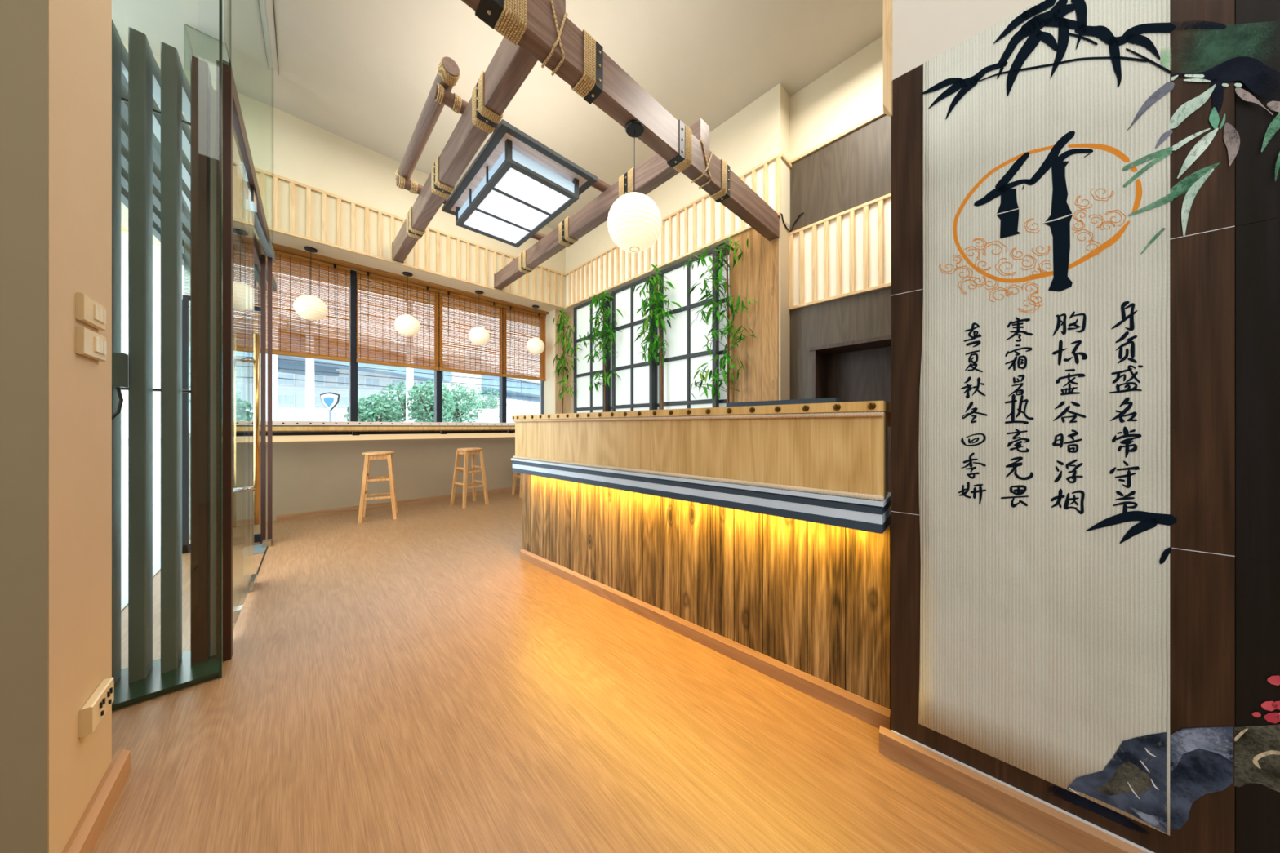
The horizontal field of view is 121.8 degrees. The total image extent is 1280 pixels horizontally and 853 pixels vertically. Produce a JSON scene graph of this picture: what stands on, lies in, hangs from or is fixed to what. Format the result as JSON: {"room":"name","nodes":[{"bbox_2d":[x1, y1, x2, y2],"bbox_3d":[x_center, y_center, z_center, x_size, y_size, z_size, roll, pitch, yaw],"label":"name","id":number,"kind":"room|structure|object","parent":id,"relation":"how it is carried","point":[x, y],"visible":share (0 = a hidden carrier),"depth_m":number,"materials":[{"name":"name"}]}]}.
{"room":"eatery","nodes":[
{"label":"eatery","id":0,"kind":"room"},
{"bbox_2d":[0,0,111,852],"bbox_3d":[-2.483,-1.200,-0.027,2.800,4.600,0.398,0,0,-44],"label":"wall","id":1,"kind":"structure","parent":0,"point":[80,31],"depth_m":0.82,"materials":[{"name":"beige paint"}]},
{"bbox_2d":[75,292,106,330],"bbox_3d":[-1.488,-0.309,0.969,0.016,0.070,0.146,0,0,-44],"label":"light switch","id":2,"kind":"object","parent":1,"relation":"attached to","point":[88,311],"visible":1,"depth_m":0.95,"materials":[{"name":"plastic"}]},
{"bbox_2d":[75,325,106,361],"bbox_3d":[-1.490,-0.222,0.970,0.016,0.072,0.151,0,0,-44],"label":"light switch","id":3,"kind":"object","parent":1,"relation":"attached to","point":[89,344],"visible":1,"depth_m":0.95,"materials":[{"name":"plastic"}]},
{"bbox_2d":[62,749,130,852],"bbox_3d":[-1.482,1.062,0.969,0.025,0.076,0.455,0,0,-44],"label":"baseboard","id":4,"kind":"structure","parent":1,"relation":"attached to","point":[85,835],"depth_m":0.98,"materials":[{"name":"brown wood"}]},
{"bbox_2d":[78,677,114,737],"bbox_3d":[-1.501,0.773,0.988,0.024,0.073,0.155,0,0,-44],"label":"power outlet","id":5,"kind":"object","parent":1,"relation":"attached to","point":[94,709],"visible":1,"depth_m":0.96,"materials":[{"name":"plastic"}]},
{"bbox_2d":[120,564,160,611],"bbox_3d":[-3.933,1.157,2.975,0.025,0.126,4.250,0,0,-44],"label":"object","id":6,"kind":"structure","parent":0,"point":[157,569],"depth_m":2.27,"materials":[{"name":"concrete"}]},
{"bbox_2d":[120,41,573,326],"bbox_3d":[-3.351,-2.817,5.529,5.500,1.365,1.400,0,0,-44],"label":"wall","id":7,"kind":"structure","parent":0,"point":[305,153],"depth_m":4.44,"materials":[{"name":"beige paint"}]},
{"bbox_2d":[293,246,328,320],"bbox_3d":[-3.950,-1.705,4.277,0.308,0.857,0.308,0,0,-44],"label":"paper lantern","id":8,"kind":"object","parent":7,"relation":"hanging from","point":[309,307],"visible":1,"depth_m":4.20,"materials":[{"name":"white paper"}]},
{"bbox_2d":[182,148,564,308],"bbox_3d":[-3.061,-2.446,4.810,4.714,0.623,0.035,0,0,-44],"label":"slatted wall panel","id":9,"kind":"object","parent":7,"relation":"attached to","point":[301,211],"depth_m":4.61,"materials":[{"name":"brown wood"}]},
{"bbox_2d":[257,239,549,315],"bbox_3d":[-3.087,-2.119,5.415,3.720,0.029,0.170,0,0,-44],"label":"trim","id":10,"kind":"structure","parent":7,"relation":"attached to","point":[353,266],"depth_m":4.99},
{"bbox_2d":[394,271,420,336],"bbox_3d":[-3.241,-1.697,4.966,0.308,0.875,0.308,0,0,-44],"label":"paper lantern","id":11,"kind":"object","parent":7,"relation":"hanging from","point":[406,325],"visible":1,"depth_m":4.88,"materials":[{"name":"white paper"}]},
{"bbox_2d":[468,290,489,346],"bbox_3d":[-2.546,-1.708,5.641,0.308,0.852,0.308,0,0,-44],"label":"paper lantern","id":12,"kind":"object","parent":7,"relation":"hanging from","point":[477,335],"visible":1,"depth_m":5.54,"materials":[{"name":"white paper"}]},
{"bbox_2d":[392,0,565,262],"bbox_3d":[-1.807,-2.278,3.267,0.147,0.252,3.924,0,0,-44],"label":"roof beam","id":13,"kind":"structure","parent":7,"relation":"attached to","point":[510,64],"depth_m":2.68,"materials":[{"name":"brown wood"}]},
{"bbox_2d":[395,175,546,240],"bbox_3d":[-1.803,-2.440,4.104,1.666,0.112,0.112,0,0,-43],"label":"log","id":14,"kind":"object","parent":13,"relation":"on","point":[413,187],"visible":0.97,"depth_m":3.60,"materials":[{"name":"brown wood"}]},
{"bbox_2d":[433,83,611,192],"bbox_3d":[-0.883,-2.440,3.158,1.666,0.112,0.112,0,0,-43],"label":"log","id":15,"kind":"object","parent":13,"relation":"on","point":[454,101],"visible":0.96,"depth_m":2.65,"materials":[{"name":"brown wood"}]},
{"bbox_2d":[395,56,460,180],"bbox_3d":[-1.900,-2.552,3.103,0.130,0.130,1.620,0,0,-44],"label":"log","id":16,"kind":"object","parent":15,"relation":"on","point":[448,74],"visible":0.84,"depth_m":2.92,"materials":[{"name":"brown wood"}]},
{"bbox_2d":[442,119,597,247],"bbox_3d":[-1.283,-2.284,3.648,0.925,0.211,1.560,0,0,-44],"label":"ceiling light","id":17,"kind":"object","parent":15,"relation":"hanging from","point":[516,184],"visible":1,"depth_m":3.36,"materials":[{"name":"white plastic"}]},
{"bbox_2d":[526,305,544,355],"bbox_3d":[-1.851,-1.705,6.317,0.308,0.858,0.308,0,0,-44],"label":"paper lantern","id":18,"kind":"object","parent":7,"relation":"hanging from","point":[535,346],"visible":1,"depth_m":6.22,"materials":[{"name":"white paper"}]},
{"bbox_2d":[493,118,709,289],"bbox_3d":[-0.859,-2.267,4.188,0.149,0.243,3.924,0,0,-44],"label":"roof beam","id":19,"kind":"structure","parent":7,"relation":"attached to","point":[654,171],"depth_m":3.77,"materials":[{"name":"brown wood"}]},
{"bbox_2d":[259,436,519,523],"bbox_3d":[-2.969,0.608,5.523,4.960,0.985,0.180,0,0,-44],"label":"wall","id":20,"kind":"structure","parent":0,"point":[309,476],"depth_m":4.77,"materials":[{"name":"beige paint"}]},
{"bbox_2d":[182,23,260,554],"bbox_3d":[-4.121,-1.200,3.595,0.500,4.600,0.980,0,0,-44],"label":"window","id":21,"kind":"structure","parent":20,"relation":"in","point":[187,50],"depth_m":3.10,"materials":[{"name":"clear glass"}]},
{"bbox_2d":[259,251,350,435],"bbox_3d":[-4.363,-0.993,4.405,1.258,2.215,0.080,0,0,-44],"label":"window","id":22,"kind":"structure","parent":20,"relation":"in","point":[290,433],"depth_m":4.52,"materials":[{"name":"metal"}]},
{"bbox_2d":[253,246,350,362],"bbox_3d":[-4.250,-1.479,4.330,1.139,1.244,0.059,0,0,-44],"label":"bamboo blind","id":23,"kind":"object","parent":22,"relation":"attached to","point":[319,286],"visible":0.61,"depth_m":4.45,"materials":[{"name":"brown wood"}]},
{"bbox_2d":[259,432,515,442],"bbox_3d":[-3.016,0.143,5.342,3.720,0.071,0.015,0,0,-44],"label":"trim","id":24,"kind":"structure","parent":20,"relation":"attached to","point":[364,437],"depth_m":4.83,"materials":[{"name":"brown wood"}]},
{"bbox_2d":[259,421,515,435],"bbox_3d":[-3.046,0.028,5.222,3.910,0.175,0.564,0,0,-44],"label":"countertop","id":25,"kind":"structure","parent":20,"relation":"attached to","point":[355,428],"depth_m":4.59,"materials":[{"name":"brown wood"}]},
{"bbox_2d":[349,269,435,435],"bbox_3d":[-3.541,-0.993,5.184,1.059,2.215,0.130,0,0,-44],"label":"window","id":26,"kind":"structure","parent":20,"relation":"in","point":[353,364],"depth_m":4.80,"materials":[{"name":"metal"}]},
{"bbox_2d":[356,270,439,370],"bbox_3d":[-3.439,-1.480,5.119,0.994,1.242,0.059,0,0,-44],"label":"bamboo blind","id":27,"kind":"object","parent":26,"relation":"attached to","point":[402,363],"visible":0.94,"depth_m":5.07,"materials":[{"name":"brown wood"}]},
{"bbox_2d":[276,485,519,520],"bbox_3d":[-2.965,1.071,5.386,3.545,0.058,0.022,0,0,-44],"label":"baseboard","id":28,"kind":"structure","parent":20,"relation":"attached to","point":[293,516],"depth_m":4.83,"materials":[{"name":"brown wood"}]},
{"bbox_2d":[434,292,501,433],"bbox_3d":[-2.802,-0.993,5.902,1.053,2.215,0.130,0,0,-44],"label":"window","id":29,"kind":"structure","parent":20,"relation":"in","point":[437,374],"depth_m":5.53,"materials":[{"name":"metal"}]},
{"bbox_2d":[439,289,502,377],"bbox_3d":[-2.723,-1.479,5.815,0.985,1.244,0.059,0,0,-44],"label":"bamboo blind","id":30,"kind":"object","parent":29,"relation":"attached to","point":[461,298],"visible":0.92,"depth_m":5.77,"materials":[{"name":"brown wood"}]},
{"bbox_2d":[499,307,543,432],"bbox_3d":[-2.147,-0.993,6.537,0.824,2.215,0.130,0,0,-44],"label":"window","id":31,"kind":"structure","parent":20,"relation":"in","point":[503,380],"depth_m":6.25,"materials":[{"name":"metal"}]},
{"bbox_2d":[502,305,546,381],"bbox_3d":[-2.067,-1.481,6.452,0.822,1.240,0.059,0,0,-44],"label":"bamboo blind","id":32,"kind":"object","parent":31,"relation":"attached to","point":[540,375],"visible":0.98,"depth_m":6.42,"materials":[{"name":"brown wood"}]},
{"bbox_2d":[111,0,883,229],"bbox_3d":[-0.966,-3.572,1.711,7.400,0.155,10.200,0,0,-44],"label":"ceiling","id":33,"kind":"structure","parent":0,"point":[363,73],"depth_m":3.36,"materials":[{"name":"paint"}]},
{"bbox_2d":[539,314,548,414],"bbox_3d":[-1.547,-0.517,7.059,0.780,3.235,0.320,0,0,-44],"label":"wall","id":34,"kind":"structure","parent":0,"point":[546,348],"depth_m":6.72,"materials":[{"name":"beige paint"}]},
{"bbox_2d":[548,309,555,413],"bbox_3d":[-1.520,-0.517,6.701,0.320,3.235,0.230,0,0,-44],"label":"wall","id":35,"kind":"structure","parent":0,"point":[552,314],"depth_m":6.59,"materials":[{"name":"beige paint"}]},
{"bbox_2d":[555,309,569,413],"bbox_3d":[-1.434,-0.515,6.614,0.313,3.230,0.015,0,0,-44],"label":"trim","id":36,"kind":"structure","parent":35,"relation":"attached to","point":[558,349],"depth_m":6.58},
{"bbox_2d":[569,311,580,413],"bbox_3d":[0.115,-0.517,5.578,0.460,3.235,4.560,0,0,-44],"label":"wall","id":37,"kind":"structure","parent":0,"point":[571,314],"depth_m":6.68,"materials":[{"name":"beige paint"}]},
{"bbox_2d":[91,489,1075,852],"bbox_3d":[-0.085,1.160,2.567,4.945,0.120,10.200,0,0,-44],"label":"floor","id":38,"kind":"structure","parent":0,"point":[411,682],"depth_m":1.28,"materials":[{"name":"laminate"}]},
{"bbox_2d":[111,0,223,711],"bbox_3d":[-2.801,-1.200,0.856,2.374,4.600,0.348,0,0,-44],"label":"window","id":39,"kind":"structure","parent":38,"relation":"on","point":[156,684],"depth_m":1.55,"materials":[{"name":"clear glass"}]},
{"bbox_2d":[120,164,183,253],"bbox_3d":[-3.543,-0.301,2.533,0.051,2.758,3.440,0,0,-40],"label":"steel fin","id":40,"kind":"object","parent":39,"relation":"attached to","point":[124,175],"visible":0.02,"depth_m":2.64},
{"bbox_2d":[120,184,183,265],"bbox_3d":[-3.602,-0.301,2.476,0.051,2.758,3.440,0,0,-40],"label":"steel fin","id":41,"kind":"object","parent":39,"relation":"attached to","point":[124,193],"visible":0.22,"depth_m":2.84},
{"bbox_2d":[120,80,190,213],"bbox_3d":[-3.366,-0.301,2.704,0.051,2.758,3.440,0,0,-40],"label":"steel fin","id":42,"kind":"object","parent":39,"relation":"attached to","point":[124,93],"visible":0.02,"depth_m":2.07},
{"bbox_2d":[120,114,190,231],"bbox_3d":[-3.425,-0.301,2.647,0.051,2.758,3.440,0,0,-40],"label":"steel fin","id":43,"kind":"object","parent":39,"relation":"attached to","point":[124,126],"visible":0.03,"depth_m":2.28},
{"bbox_2d":[120,142,190,247],"bbox_3d":[-3.484,-0.301,2.590,0.051,2.758,3.440,0,0,-40],"label":"steel fin","id":44,"kind":"object","parent":39,"relation":"attached to","point":[124,152],"visible":0.07,"depth_m":2.49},
{"bbox_2d":[111,19,256,684],"bbox_3d":[-3.308,-0.301,2.761,0.051,2.758,3.440,0,0,-40],"label":"steel fin","id":45,"kind":"object","parent":39,"relation":"attached to","point":[119,53],"visible":0.22,"depth_m":1.51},
{"bbox_2d":[111,351,128,419],"bbox_3d":[-2.174,-0.148,1.421,0.142,0.305,0.068,0,0,-44],"label":"junction box","id":46,"kind":"object","parent":45,"relation":"attached to","point":[119,360],"visible":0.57,"depth_m":1.45,"materials":[{"name":"grey paint"}]},
{"bbox_2d":[120,97,190,125],"bbox_3d":[-2.536,-1.432,1.293,1.365,0.012,0.012,0,0,-44],"label":"rod","id":47,"kind":"object","parent":45,"relation":"attached to","point":[122,98],"visible":0.02,"depth_m":1.62,"materials":[{"name":"black metal"}]},
{"bbox_2d":[128,26,266,683],"bbox_3d":[-3.249,-0.301,2.818,0.051,2.758,3.440,0,0,-40],"label":"steel fin","id":48,"kind":"object","parent":39,"relation":"attached to","point":[144,70],"visible":0.82,"depth_m":1.52,"materials":[{"name":"metal"}]},
{"bbox_2d":[209,88,216,656],"bbox_3d":[-2.069,-0.254,1.754,0.043,2.663,0.200,0,0,-44],"label":"column","id":49,"kind":"structure","parent":39,"relation":"on","point":[212,92],"depth_m":1.67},
{"bbox_2d":[160,41,276,673],"bbox_3d":[-3.190,-0.301,2.876,0.051,2.758,3.440,0,0,-40],"label":"steel fin","id":50,"kind":"object","parent":39,"relation":"attached to","point":[175,85],"visible":0.85,"depth_m":1.57,"materials":[{"name":"metal"}]},
{"bbox_2d":[120,387,190,392],"bbox_3d":[-2.536,-0.166,1.293,1.365,0.012,0.012,0,0,-44],"label":"rod","id":51,"kind":"object","parent":50,"relation":"attached to","point":[122,388],"visible":0.02,"depth_m":1.62,"materials":[{"name":"black metal"}]},
{"bbox_2d":[190,55,275,664],"bbox_3d":[-2.773,-0.301,2.514,0.057,2.758,2.338,0,0,-40],"label":"vertical slat","id":52,"kind":"object","parent":39,"relation":"on","point":[201,84],"visible":0.78,"depth_m":1.63,"materials":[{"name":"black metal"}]},
{"bbox_2d":[216,0,273,661],"bbox_3d":[-2.751,-1.200,2.493,0.185,4.600,2.590,0,0,-44],"label":"door","id":53,"kind":"structure","parent":38,"relation":"on","point":[248,76],"depth_m":2.15,"materials":[{"name":"clear glass"}]},
{"bbox_2d":[357,451,397,523],"bbox_3d":[-3.146,0.704,4.292,0.365,0.793,0.365,0,0,-32],"label":"bar stool","id":54,"kind":"object","parent":38,"relation":"on","point":[372,455],"visible":1,"depth_m":4.23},
{"bbox_2d":[449,447,488,508],"bbox_3d":[-2.407,0.704,5.031,0.365,0.793,0.365,0,0,36],"label":"bar stool","id":55,"kind":"object","parent":38,"relation":"on","point":[473,451],"visible":1,"depth_m":4.99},
{"bbox_2d":[511,471,522,497],"bbox_3d":[-1.827,0.704,5.754,0.365,0.793,0.365,0,0,-40],"label":"bar stool","id":56,"kind":"object","parent":38,"relation":"on","point":[515,475],"visible":0.09,"depth_m":5.70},
{"bbox_2d":[552,308,582,413],"bbox_3d":[-1.329,-0.494,6.266,0.329,3.187,0.820,0,0,-44],"label":"bamboo plant","id":57,"kind":"object","parent":38,"relation":"on","point":[561,326],"visible":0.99,"depth_m":6.26,"materials":[{"name":"green plant"}]},
{"bbox_2d":[573,294,608,413],"bbox_3d":[-0.844,-0.500,6.002,0.065,3.200,0.884,0,0,-44],"label":"screen","id":58,"kind":"object","parent":38,"relation":"on","point":[588,401],"visible":0.41,"depth_m":6.05,"materials":[{"name":"white"}]},
{"bbox_2d":[577,289,623,412],"bbox_3d":[-0.612,-0.497,5.592,0.441,3.194,1.040,0,0,-44],"label":"bamboo plant","id":59,"kind":"object","parent":38,"relation":"on","point":[595,299],"visible":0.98,"depth_m":5.50,"materials":[{"name":"green plant"}]},
{"bbox_2d":[611,274,655,411],"bbox_3d":[-0.114,-0.500,5.251,0.065,3.200,0.871,0,0,-44],"label":"screen","id":60,"kind":"object","parent":38,"relation":"on","point":[637,385],"visible":0.58,"depth_m":5.23,"materials":[{"name":"white"}]},
{"bbox_2d":[633,264,684,409],"bbox_3d":[0.211,-0.513,4.687,0.402,3.226,0.706,0,0,-31],"label":"bamboo plant","id":61,"kind":"object","parent":38,"relation":"on","point":[660,311],"visible":1,"depth_m":4.67,"materials":[{"name":"green plant"}]},
{"bbox_2d":[608,247,728,411],"bbox_3d":[0.029,-0.500,5.243,0.050,3.200,3.120,0,0,-44],"label":"lattice","id":62,"kind":"object","parent":38,"relation":"on","point":[722,401],"visible":0.09,"depth_m":4.30,"materials":[{"name":"black"}]},
{"bbox_2d":[658,247,719,409],"bbox_3d":[0.597,-0.500,4.519,0.065,3.200,0.910,0,0,-44],"label":"screen","id":63,"kind":"object","parent":38,"relation":"on","point":[685,353],"visible":0.53,"depth_m":4.48,"materials":[{"name":"white"}]},
{"bbox_2d":[511,400,891,729],"bbox_3d":[0.057,0.506,2.249,2.549,1.187,0.577,0,0,42],"label":"bar","id":64,"kind":"object","parent":38,"relation":"on","point":[759,536],"visible":1,"depth_m":1.62,"materials":[{"name":"brown wood"}]},
{"bbox_2d":[726,397,844,406],"bbox_3d":[0.736,-0.097,1.859,0.550,0.071,0.150,0,0,42],"label":"shelf","id":65,"kind":"object","parent":64,"relation":"on","point":[826,400],"visible":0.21,"depth_m":1.76,"materials":[{"name":"wood"}]},
{"bbox_2d":[888,412,891,426],"bbox_3d":[0.118,-0.030,2.259,2.457,0.060,0.280,0,0,42],"label":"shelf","id":66,"kind":"object","parent":64,"relation":"attached to","point":[889,413],"depth_m":1.34,"materials":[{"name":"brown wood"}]},
{"bbox_2d":[684,236,758,402],"bbox_3d":[0.862,-0.480,4.006,0.353,3.161,1.010,0,0,-44],"label":"bamboo plant","id":67,"kind":"object","parent":38,"relation":"on","point":[729,326],"visible":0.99,"depth_m":3.97,"materials":[{"name":"green plant"}]},
{"bbox_2d":[808,334,891,492],"bbox_3d":[2.291,0.138,3.343,0.415,1.885,1.199,0,0,-44],"label":"doorway","id":68,"kind":"object","parent":38,"relation":"on","point":[860,370],"visible":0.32,"depth_m":3.60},
{"bbox_2d":[565,82,790,311],"bbox_3d":[0.268,-2.817,5.284,0.650,1.365,3.995,0,0,-44],"label":"wall","id":69,"kind":"structure","parent":0,"point":[760,131],"depth_m":3.99,"materials":[{"name":"beige paint"}]},
{"bbox_2d":[564,153,780,308],"bbox_3d":[0.038,-2.449,5.030,0.035,0.627,3.966,0,0,-44],"label":"slatted wall panel","id":70,"kind":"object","parent":69,"relation":"attached to","point":[704,223],"depth_m":4.55,"materials":[{"name":"brown wood"}]},
{"bbox_2d":[728,228,777,402],"bbox_3d":[1.213,-0.516,3.840,0.015,3.232,0.563,0,0,-44],"label":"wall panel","id":71,"kind":"structure","parent":69,"relation":"attached to","point":[754,277],"depth_m":3.81,"materials":[{"name":"wood"}]},
{"bbox_2d":[780,152,791,168],"bbox_3d":[1.519,-2.760,3.700,0.235,0.030,0.020,0,0,-44],"label":"trim","id":72,"kind":"structure","parent":69,"relation":"attached to","point":[783,157],"depth_m":3.69,"materials":[{"name":"brown wood"}]},
{"bbox_2d":[777,217,790,399],"bbox_3d":[1.499,-0.517,3.719,0.227,3.235,0.035,0,0,-44],"label":"wall","id":73,"kind":"structure","parent":0,"point":[784,312],"depth_m":3.69,"materials":[{"name":"beige paint"}]},
{"bbox_2d":[461,0,779,240],"bbox_3d":[0.003,-2.042,2.329,3.850,0.267,0.136,0,0,-44],"label":"cross beam","id":74,"kind":"structure","parent":73,"relation":"attached to","point":[538,27],"depth_m":2.12,"materials":[{"name":"brown wood"}]},
{"bbox_2d":[607,120,662,253],"bbox_3d":[-0.035,-1.531,2.292,0.350,0.786,0.350,0,0,-44],"label":"paper lantern","id":75,"kind":"object","parent":74,"relation":"hanging from","point":[634,220],"visible":1,"depth_m":2.18,"materials":[{"name":"white paper"}]},
{"bbox_2d":[780,212,804,231],"bbox_3d":[1.559,-2.135,3.651,0.237,0.160,0.147,0,0,-44],"label":"loose cable","id":76,"kind":"object","parent":74,"relation":"attached to","point":[787,228],"visible":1,"depth_m":3.71,"materials":[{"name":"black metal"}]},
{"bbox_2d":[790,348,812,399],"bbox_3d":[1.825,0.150,3.851,0.415,1.900,0.230,0,0,-44],"label":"wall","id":77,"kind":"structure","parent":0,"point":[801,361],"depth_m":3.71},
{"bbox_2d":[790,35,891,351],"bbox_3d":[3.417,-2.150,2.209,0.420,2.700,4.805,0,0,-44],"label":"wall","id":78,"kind":"structure","parent":0,"point":[854,170],"depth_m":3.43,"materials":[{"name":"wood"}]},
{"bbox_2d":[789,111,884,164],"bbox_3d":[3.263,-2.800,2.059,0.020,0.030,4.805,0,0,-44],"label":"trim","id":79,"kind":"structure","parent":78,"relation":"attached to","point":[873,117],"depth_m":3.43,"materials":[{"name":"brown wood"}]},
{"bbox_2d":[891,0,1279,852],"bbox_3d":[2.072,-1.200,0.192,3.172,4.600,0.146,0,0,42],"label":"wall","id":80,"kind":"structure","parent":0,"point":[1224,270],"depth_m":0.81,"materials":[{"name":"brown wood"}]},
{"bbox_2d":[883,0,892,117],"bbox_3d":[0.850,-2.245,1.222,0.047,2.410,0.035,0,0,-44],"label":"trim","id":81,"kind":"structure","parent":80,"relation":"attached to","point":[887,4],"depth_m":1.20,"materials":[{"name":"brown wood"}]},
{"bbox_2d":[879,725,1147,852],"bbox_3d":[2.006,1.061,0.141,3.203,0.078,0.021,0,0,42],"label":"baseboard","id":82,"kind":"structure","parent":80,"relation":"attached to","point":[1055,825],"depth_m":1.01,"materials":[{"name":"brown wood"}]},
{"bbox_2d":[891,729,1154,852],"bbox_3d":[2.023,1.020,0.135,3.170,0.004,0.006,0,0,42],"label":"trim","id":83,"kind":"structure","parent":80,"relation":"attached to","point":[893,731],"depth_m":0.98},
{"bbox_2d":[918,0,1177,835],"bbox_3d":[1.069,-0.101,0.985,0.473,2.115,0.004,0,0,42],"label":"banner","id":84,"kind":"object","parent":80,"relation":"attached to","point":[1046,519],"visible":1,"depth_m":0.95,"materials":[{"name":"fabric"}]},
{"bbox_2d":[1048,20,1279,834],"bbox_3d":[1.230,0.022,0.852,0.339,1.941,0.006,0,0,42],"label":"wall mural","id":85,"kind":"object","parent":80,"relation":"attached to","point":[1187,749],"visible":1,"depth_m":0.80,"materials":[{"name":"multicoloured paint"}]},
{"bbox_3d":[3.421,-1.637,2.212,0.410,0.805,4.805,0,0,-44],"label":"wall","id":86,"kind":"structure","parent":0,"visible":0},
{"bbox_2d":[789,192,891,310],"bbox_3d":[2.355,-1.643,2.990,0.035,0.815,2.205,0,0,-44],"label":"slatted wall panel","id":87,"kind":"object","parent":86,"relation":"attached to","point":[847,253],"depth_m":3.41,"materials":[{"name":"brown wood"}]},
{"label":"outside","id":88,"kind":"structure","parent":0,"visible":0},
{"bbox_2d":[277,377,537,397],"bbox_3d":[-6.000,-2.543,29.500,41.184,0.963,0.048,0,0,-29],"label":"overhead wire","id":89,"kind":"object","parent":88,"point":[277,378],"visible":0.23,"depth_m":22.98,"materials":[{"name":"black metal"}]},
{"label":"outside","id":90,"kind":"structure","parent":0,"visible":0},
{"bbox_2d":[277,358,537,383],"bbox_3d":[-6.000,-3.598,29.000,41.184,1.053,0.048,0,0,-29],"label":"overhead wire","id":91,"kind":"object","parent":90,"point":[277,358],"visible":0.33,"depth_m":23.45,"materials":[{"name":"black metal"}]},
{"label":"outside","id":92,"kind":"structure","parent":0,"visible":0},
{"bbox_2d":[277,367,539,389],"bbox_3d":[-6.000,-3.126,28.500,41.184,0.797,0.048,0,0,-29],"label":"overhead wire","id":93,"kind":"object","parent":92,"point":[277,367],"visible":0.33,"depth_m":22.95,"materials":[{"name":"black metal"}]},
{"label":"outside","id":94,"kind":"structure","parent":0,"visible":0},
{"bbox_2d":[120,527,160,604],"bbox_3d":[-17.856,1.300,-10.868,39.240,0.200,4.700,0,0,-44],"label":"pavement","id":95,"kind":"structure","parent":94,"point":[156,531],"depth_m":3.27,"materials":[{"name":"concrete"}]},
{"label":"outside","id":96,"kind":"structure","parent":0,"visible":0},
{"bbox_2d":[120,223,128,232],"bbox_3d":[-11.862,-4.225,6.460,5.990,0.650,1.200,0,0,-44],"label":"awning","id":97,"kind":"object","parent":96,"point":[122,228],"visible":0.02,"depth_m":7.14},
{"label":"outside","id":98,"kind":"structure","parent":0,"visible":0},
{"bbox_2d":[120,479,160,532],"bbox_3d":[-26.325,1.350,62.962,130.000,0.200,113.000,0,0,-44],"label":"street","id":99,"kind":"structure","parent":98,"point":[156,483],"depth_m":5.68,"materials":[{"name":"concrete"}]},
{"bbox_2d":[120,231,277,481],"bbox_3d":[-15.420,-3.325,8.406,9.500,9.150,6.250,0,0,-44],"label":"building","id":100,"kind":"structure","parent":99,"relation":"on","point":[124,235],"depth_m":8.33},
{"bbox_2d":[305,293,315,421],"bbox_3d":[-17.600,-2.885,19.000,0.400,8.270,0.380,0,0,-44],"label":"utility pole","id":101,"kind":"object","parent":99,"relation":"on","point":[309,362],"visible":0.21,"depth_m":18.87,"materials":[{"name":"concrete"}]},
{"bbox_2d":[320,392,340,421],"bbox_3d":[-13.300,-0.110,15.274,0.840,2.720,0.132,0,0,0],"label":"sign","id":102,"kind":"object","parent":99,"relation":"on","point":[330,400],"visible":0.84,"depth_m":15.24,"materials":[{"name":"white metal"}]},
{"bbox_2d":[343,394,404,422],"bbox_3d":[-11.560,-0.081,15.514,2.091,2.690,2.081,0,0,-44],"label":"street tree","id":103,"kind":"object","parent":99,"relation":"on","point":[372,414],"visible":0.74,"depth_m":15.22,"materials":[{"name":"green plant"}]},
{"bbox_2d":[277,354,480,421],"bbox_3d":[-28.587,-3.325,39.535,20.000,9.150,8.250,0,0,-24],"label":"building","id":104,"kind":"structure","parent":99,"relation":"on","point":[291,393],"depth_m":34.96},
{"bbox_2d":[277,408,498,422],"bbox_3d":[-17.858,0.025,24.090,16.633,2.450,0.179,0,0,0],"label":"wall","id":105,"kind":"structure","parent":99,"relation":"on","point":[488,415],"depth_m":24.00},
{"bbox_2d":[377,380,431,422],"bbox_3d":[-13.739,-0.734,20.997,3.067,3.987,2.947,0,0,-44],"label":"street tree","id":106,"kind":"object","parent":99,"relation":"on","point":[402,405],"visible":0.32,"depth_m":20.50,"materials":[{"name":"green plant"}]},
{"bbox_2d":[277,314,539,408],"bbox_3d":[-19.887,-3.075,59.248,163.617,8.650,101.253,0,0,-44],"label":"building","id":107,"kind":"structure","parent":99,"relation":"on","point":[288,364],"depth_m":33.80,"materials":[{"name":"concrete"}]},
{"bbox_2d":[404,299,413,422],"bbox_3d":[-12.600,-2.885,19.500,0.400,8.270,0.380,0,0,-44],"label":"utility pole","id":108,"kind":"object","parent":99,"relation":"on","point":[409,371],"visible":0.21,"depth_m":19.36,"materials":[{"name":"concrete"}]},
{"bbox_2d":[405,379,455,422],"bbox_3d":[-9.637,-0.460,16.527,2.009,3.442,2.078,0,0,-44],"label":"street tree","id":109,"kind":"object","parent":99,"relation":"on","point":[428,405],"visible":0.73,"depth_m":16.17,"materials":[{"name":"green plant"}]},
{"bbox_2d":[441,382,483,426],"bbox_3d":[-10.226,-0.585,20.015,2.621,3.690,2.612,0,0,-44],"label":"street tree","id":110,"kind":"object","parent":99,"relation":"on","point":[457,416],"visible":0.66,"depth_m":19.89,"materials":[{"name":"green plant"}]},
{"bbox_2d":[460,386,508,417],"bbox_3d":[-11.785,-0.866,26.992,3.410,4.249,3.298,0,0,-22],"label":"street tree","id":111,"kind":"object","parent":99,"relation":"on","point":[486,403],"visible":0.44,"depth_m":26.88,"materials":[{"name":"green plant"}]},
{"bbox_2d":[511,405,539,422],"bbox_3d":[-10.582,-0.725,49.303,13.000,3.950,5.250,0,0,-14],"label":"building","id":112,"kind":"structure","parent":99,"relation":"on","point":[516,410],"depth_m":45.77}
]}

